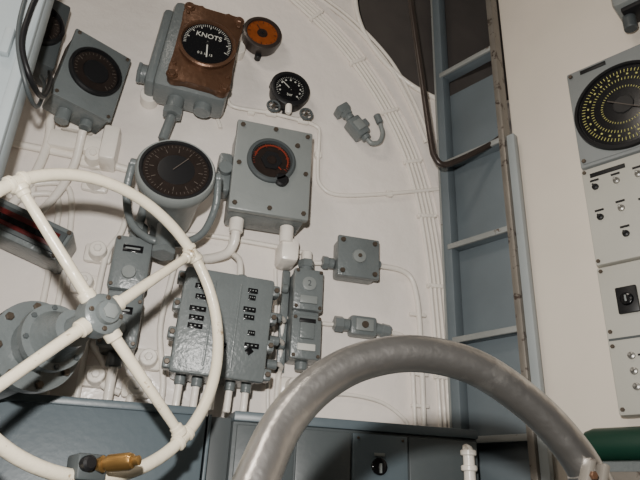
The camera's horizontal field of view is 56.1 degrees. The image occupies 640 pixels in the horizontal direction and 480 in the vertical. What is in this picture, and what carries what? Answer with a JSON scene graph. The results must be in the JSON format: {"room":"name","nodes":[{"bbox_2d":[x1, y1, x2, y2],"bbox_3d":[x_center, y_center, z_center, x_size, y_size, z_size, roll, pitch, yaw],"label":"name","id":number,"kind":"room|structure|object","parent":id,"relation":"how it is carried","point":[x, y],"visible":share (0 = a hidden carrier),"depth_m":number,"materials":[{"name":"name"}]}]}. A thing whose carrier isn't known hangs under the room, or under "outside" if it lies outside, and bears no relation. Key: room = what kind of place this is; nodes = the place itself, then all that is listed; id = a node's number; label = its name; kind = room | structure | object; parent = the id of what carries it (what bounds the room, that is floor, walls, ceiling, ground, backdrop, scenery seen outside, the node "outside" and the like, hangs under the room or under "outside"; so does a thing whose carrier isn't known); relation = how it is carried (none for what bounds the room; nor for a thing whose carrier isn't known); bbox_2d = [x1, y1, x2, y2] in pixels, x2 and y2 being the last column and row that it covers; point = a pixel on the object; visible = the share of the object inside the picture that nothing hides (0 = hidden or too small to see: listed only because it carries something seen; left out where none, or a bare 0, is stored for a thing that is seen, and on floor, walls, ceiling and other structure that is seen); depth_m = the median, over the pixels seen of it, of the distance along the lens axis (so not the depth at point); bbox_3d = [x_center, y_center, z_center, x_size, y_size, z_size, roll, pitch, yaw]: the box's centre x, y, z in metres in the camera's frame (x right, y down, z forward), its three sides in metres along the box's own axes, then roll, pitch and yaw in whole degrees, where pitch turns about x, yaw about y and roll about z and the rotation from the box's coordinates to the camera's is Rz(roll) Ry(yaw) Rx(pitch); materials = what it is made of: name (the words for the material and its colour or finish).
{"room":"ship interior","nodes":[
{"label":"ship interior","id":0,"kind":"room"},
{"bbox_2d":[47,122,120,172],"bbox_3d":[-0.735,-0.409,1.922,0.210,0.360,0.099,9,-25,-14],"label":"pipe fitting","id":1,"kind":"object","parent":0,"point":[109,145],"depth_m":1.86,"materials":[{"name":"white metal"}]},
{"bbox_2d":[0,0,511,427],"bbox_3d":[0.044,0.121,2.004,4.100,4.000,0.001,9,-25,-14],"label":"wall","id":2,"kind":"structure","parent":0,"point":[130,28],"depth_m":2.06,"materials":[{"name":"white paint"}]},
{"bbox_2d":[0,198,76,273],"bbox_3d":[-0.834,-0.018,1.689,0.272,0.173,0.141,9,-25,-14],"label":"indicator","id":3,"kind":"object","parent":2,"relation":"attached to","point":[20,236],"visible":0.77,"depth_m":1.64,"materials":[{"name":"grey paint"}]},
{"bbox_2d":[33,0,69,85],"bbox_3d":[-0.896,-0.622,1.839,0.175,0.290,0.138,21,-30,-36],"label":"indicator","id":4,"kind":"object","parent":2,"relation":"attached to","point":[54,34],"visible":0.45,"depth_m":1.83,"materials":[{"name":"grey paint"}]},
{"bbox_2d":[42,29,130,133],"bbox_3d":[-0.734,-0.486,1.888,0.207,0.301,0.132,21,-30,-36],"label":"indicator","id":5,"kind":"object","parent":2,"relation":"attached to","point":[89,77],"visible":0.99,"depth_m":1.84,"materials":[{"name":"grey paint"}]},
{"bbox_2d":[4,111,180,401],"bbox_3d":[-0.738,-0.007,1.752,0.682,0.938,0.086,9,-25,-14],"label":"conduit","id":6,"kind":"object","parent":2,"relation":"attached to","point":[44,150],"visible":0.51,"depth_m":1.79,"materials":[{"name":"white metal"}]},
{"bbox_2d":[96,206,152,399],"bbox_3d":[-0.549,0.115,1.723,0.105,0.706,0.143,9,-25,-14],"label":"switch box","id":7,"kind":"object","parent":2,"relation":"attached to","point":[131,257],"visible":0.72,"depth_m":1.66,"materials":[{"name":"grey paint"}]},
{"bbox_2d":[5,147,295,398],"bbox_3d":[-0.480,0.079,1.813,0.950,0.780,0.068,9,-25,-14],"label":"mounting lugs","id":8,"kind":"object","parent":2,"relation":"attached to","point":[94,252],"visible":0.41,"depth_m":1.72,"materials":[{"name":"white metal"}]},
{"bbox_2d":[122,140,221,260],"bbox_3d":[-0.433,-0.100,1.741,0.267,0.308,0.302,9,-25,-14],"label":"round gauge","id":9,"kind":"object","parent":2,"relation":"attached to","point":[177,176],"visible":0.88,"depth_m":1.66,"materials":[{"name":"grey paint"}]},
{"bbox_2d":[135,2,244,140],"bbox_3d":[-0.433,-0.558,2.026,0.349,0.525,0.201,9,-25,-14],"label":"gauge","id":10,"kind":"object","parent":2,"relation":"attached to","point":[196,49],"visible":0.99,"depth_m":1.97,"materials":[{"name":"grey paint"}]},
{"bbox_2d":[161,267,281,412],"bbox_3d":[-0.271,0.284,1.704,0.327,0.403,0.188,9,-25,-14],"label":"junction box","id":11,"kind":"object","parent":2,"relation":"attached to","point":[245,302],"visible":0.82,"depth_m":1.63,"materials":[{"name":"grey paint"}]},
{"bbox_2d":[179,232,285,399],"bbox_3d":[-0.279,0.216,1.783,0.381,0.583,0.126,9,-25,-14],"label":"conduit","id":12,"kind":"object","parent":2,"relation":"attached to","point":[237,257],"visible":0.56,"depth_m":1.80,"materials":[{"name":"white metal"}]},
{"bbox_2d":[203,119,312,270],"bbox_3d":[-0.198,-0.140,1.926,0.300,0.445,0.195,9,-25,-14],"label":"box","id":13,"kind":"object","parent":2,"relation":"attached to","point":[266,174],"visible":0.99,"depth_m":1.88,"materials":[{"name":"grey paint"}]},
{"bbox_2d":[242,17,281,60],"bbox_3d":[-0.221,-0.753,2.251,0.154,0.160,0.068,9,-25,-14],"label":"gauge","id":14,"kind":"object","parent":2,"relation":"attached to","point":[261,36],"visible":0.97,"depth_m":2.23},
{"bbox_2d":[269,71,309,114],"bbox_3d":[-0.116,-0.522,2.185,0.146,0.178,0.070,9,-25,-14],"label":"pressure gauge","id":15,"kind":"object","parent":2,"relation":"attached to","point":[291,90],"visible":1,"depth_m":2.17,"materials":[{"name":"black metal"}]},
{"bbox_2d":[275,250,322,372],"bbox_3d":[-0.061,0.215,1.868,0.120,0.390,0.107,9,-25,-14],"label":"switch box","id":16,"kind":"object","parent":2,"relation":"attached to","point":[301,297],"visible":0.94,"depth_m":1.83,"materials":[{"name":"grey paint"}]},
{"bbox_2d":[185,118,429,425],"bbox_3d":[-0.062,-0.014,2.005,0.902,1.201,0.038,9,-25,-14],"label":"conduit","id":17,"kind":"object","parent":2,"relation":"attached to","point":[418,313],"visible":0.59,"depth_m":1.92,"materials":[{"name":"white metal"}]},
{"bbox_2d":[332,315,391,338],"bbox_3d":[0.139,0.279,1.930,0.193,0.065,0.063,9,-25,-14],"label":"switch box","id":18,"kind":"object","parent":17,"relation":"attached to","point":[356,326],"visible":0.98,"depth_m":1.91,"materials":[{"name":"grey paint"}]},
{"bbox_2d":[226,98,438,197],"bbox_3d":[0.061,-0.305,2.151,0.827,0.313,0.069,9,-25,-14],"label":"pipe","id":19,"kind":"object","parent":2,"relation":"attached to","point":[272,112],"visible":0.99,"depth_m":2.15,"materials":[{"name":"white metal"}]},
{"bbox_2d":[320,235,381,284],"bbox_3d":[0.110,0.066,1.994,0.205,0.142,0.095,9,-25,-14],"label":"junction box","id":20,"kind":"object","parent":2,"relation":"attached to","point":[355,259],"visible":1,"depth_m":1.97,"materials":[{"name":"grey paint"}]},
{"bbox_2d":[333,102,384,145],"bbox_3d":[0.148,-0.426,2.231,0.195,0.158,0.061,9,-25,-14],"label":"fitting","id":21,"kind":"object","parent":2,"relation":"attached to","point":[357,128],"visible":1,"depth_m":2.21,"materials":[{"name":"grey paint"}]},
{"bbox_2d":[290,0,449,427],"bbox_3d":[0.005,-0.305,2.159,0.979,1.841,0.024,9,-25,-14],"label":"cable bundle","id":22,"kind":"object","parent":2,"relation":"attached to","point":[356,60],"visible":0.93,"depth_m":2.30,"materials":[{"name":"white paint"}]},
{"bbox_2d":[311,0,440,231],"bbox_3d":[0.036,-0.606,2.306,0.964,1.256,0.013,9,-25,-14],"label":"trim","id":23,"kind":"structure","parent":2,"relation":"attached to","point":[419,143],"depth_m":2.37,"materials":[{"name":"white paint"}]},
{"bbox_2d":[353,0,508,104],"bbox_3d":[0.552,-0.928,2.700,0.912,0.912,0.182,9,-25,-14],"label":"hatch","id":24,"kind":"object","parent":2,"relation":"attached to","point":[388,22],"visible":0.49,"depth_m":2.54,"materials":[{"name":"metal"}]},
{"bbox_2d":[498,0,639,479],"bbox_3d":[1.914,-0.306,0.852,3.400,4.000,0.061,-19,-32,40],"label":"wall","id":25,"kind":"structure","parent":0,"point":[545,42],"depth_m":1.95,"materials":[{"name":"white paint"}]},
{"bbox_2d":[567,44,639,170],"bbox_3d":[0.961,-0.424,1.806,0.385,0.360,0.079,-19,-32,40],"label":"panel","id":26,"kind":"object","parent":25,"relation":"attached to","point":[604,94],"visible":1,"depth_m":1.83,"materials":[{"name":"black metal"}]},
{"bbox_2d":[582,153,639,267],"bbox_3d":[0.945,-0.111,1.665,0.385,0.313,0.085,-19,-32,40],"label":"switch panel","id":27,"kind":"object","parent":25,"relation":"attached to","point":[612,189],"visible":0.99,"depth_m":1.73,"materials":[{"name":"metal"}]},
{"bbox_2d":[597,260,639,418],"bbox_3d":[0.931,0.225,1.517,0.385,0.408,0.084,-19,-32,40],"label":"control panel","id":28,"kind":"object","parent":25,"relation":"attached to","point":[619,284],"visible":1,"depth_m":1.60,"materials":[{"name":"grey paint"}]},
{"bbox_2d":[611,0,639,32],"bbox_3d":[1.076,-0.795,1.835,0.330,0.220,0.119,-19,-32,40],"label":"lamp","id":29,"kind":"object","parent":25,"relation":"attached to","point":[628,11],"visible":1,"depth_m":1.87,"materials":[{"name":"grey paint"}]},
{"bbox_3d":[0.406,1.389,-0.191,4.100,0.060,3.480,9,-25,-14],"label":"floor","id":30,"kind":"structure","parent":0,"visible":0},
{"bbox_2d":[0,0,53,180],"bbox_3d":[-0.859,0.057,1.082,0.400,3.300,0.080,9,-25,-14],"label":"cabinet","id":31,"kind":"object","parent":30,"relation":"on","point":[13,95],"depth_m":1.31,"materials":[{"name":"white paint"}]},
{"bbox_2d":[15,0,52,108],"bbox_3d":[-0.701,-0.493,1.539,0.078,0.513,0.433,11,-25,-19],"label":"hose","id":32,"kind":"object","parent":31,"relation":"attached to","point":[20,34],"visible":1,"depth_m":1.31,"materials":[{"name":"black rubber"}]},
{"bbox_2d":[0,393,478,479],"bbox_3d":[-0.722,1.098,1.214,2.340,1.515,0.213,9,-25,-14],"label":"cabinet","id":33,"kind":"object","parent":30,"relation":"on","point":[51,428],"visible":0.86,"depth_m":1.52,"materials":[{"name":"grey metal"}]},
{"bbox_2d":[19,390,49,394],"bbox_3d":[-0.818,0.292,1.511,0.260,0.180,0.249,9,-25,-14],"label":"bracket","id":34,"kind":"object","parent":33,"relation":"on","point":[46,392],"visible":0.02,"depth_m":1.60,"materials":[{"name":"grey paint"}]},
{"bbox_2d":[0,168,223,479],"bbox_3d":[-0.545,0.150,1.179,0.572,0.606,0.540,-2,-24,11],"label":"handwheel","id":35,"kind":"object","parent":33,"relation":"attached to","point":[42,344],"visible":1,"depth_m":1.18,"materials":[{"name":"beige paint"}]},
{"bbox_2d":[231,335,613,479],"bbox_3d":[0.091,0.817,0.516,0.771,1.533,0.192,16,-27,-27],"label":"guard rail","id":36,"kind":"object","parent":30,"relation":"on","point":[267,454],"visible":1,"depth_m":0.83,"materials":[{"name":"metal"}]},
{"bbox_2d":[460,444,477,479],"bbox_3d":[0.381,1.238,1.369,0.044,1.471,0.044,9,-25,-14],"label":"white standpipe","id":37,"kind":"object","parent":30,"relation":"on","point":[469,467],"visible":1,"depth_m":1.63,"materials":[{"name":"metal"}]},
{"bbox_2d":[430,0,554,479],"bbox_3d":[0.550,0.179,1.963,0.062,3.900,0.311,23,-31,-38],"label":"ladder","id":38,"kind":"object","parent":30,"relation":"on","point":[490,308],"visible":0.83,"depth_m":2.03,"materials":[{"name":"metal"}]},
{"bbox_2d":[408,0,498,167],"bbox_3d":[0.496,-0.945,2.363,0.354,1.526,0.054,5,-24,-5],"label":"grab rail","id":39,"kind":"object","parent":38,"relation":"attached to","point":[426,111],"visible":0.94,"depth_m":2.12,"materials":[{"name":"grey metal"}]},
{"bbox_2d":[602,460,639,479],"bbox_3d":[0.831,1.166,1.102,0.530,1.425,0.164,-19,-32,40],"label":"equipment base","id":40,"kind":"object","parent":30,"relation":"on","point":[620,470],"visible":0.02,"depth_m":1.41,"materials":[{"name":"grey paint"}]},
{"bbox_2d":[584,426,639,460],"bbox_3d":[0.846,0.477,1.412,0.440,0.086,0.088,-19,-32,40],"label":"bolster","id":41,"kind":"object","parent":40,"relation":"on","point":[614,443],"visible":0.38,"depth_m":1.47,"materials":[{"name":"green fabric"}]}
]}

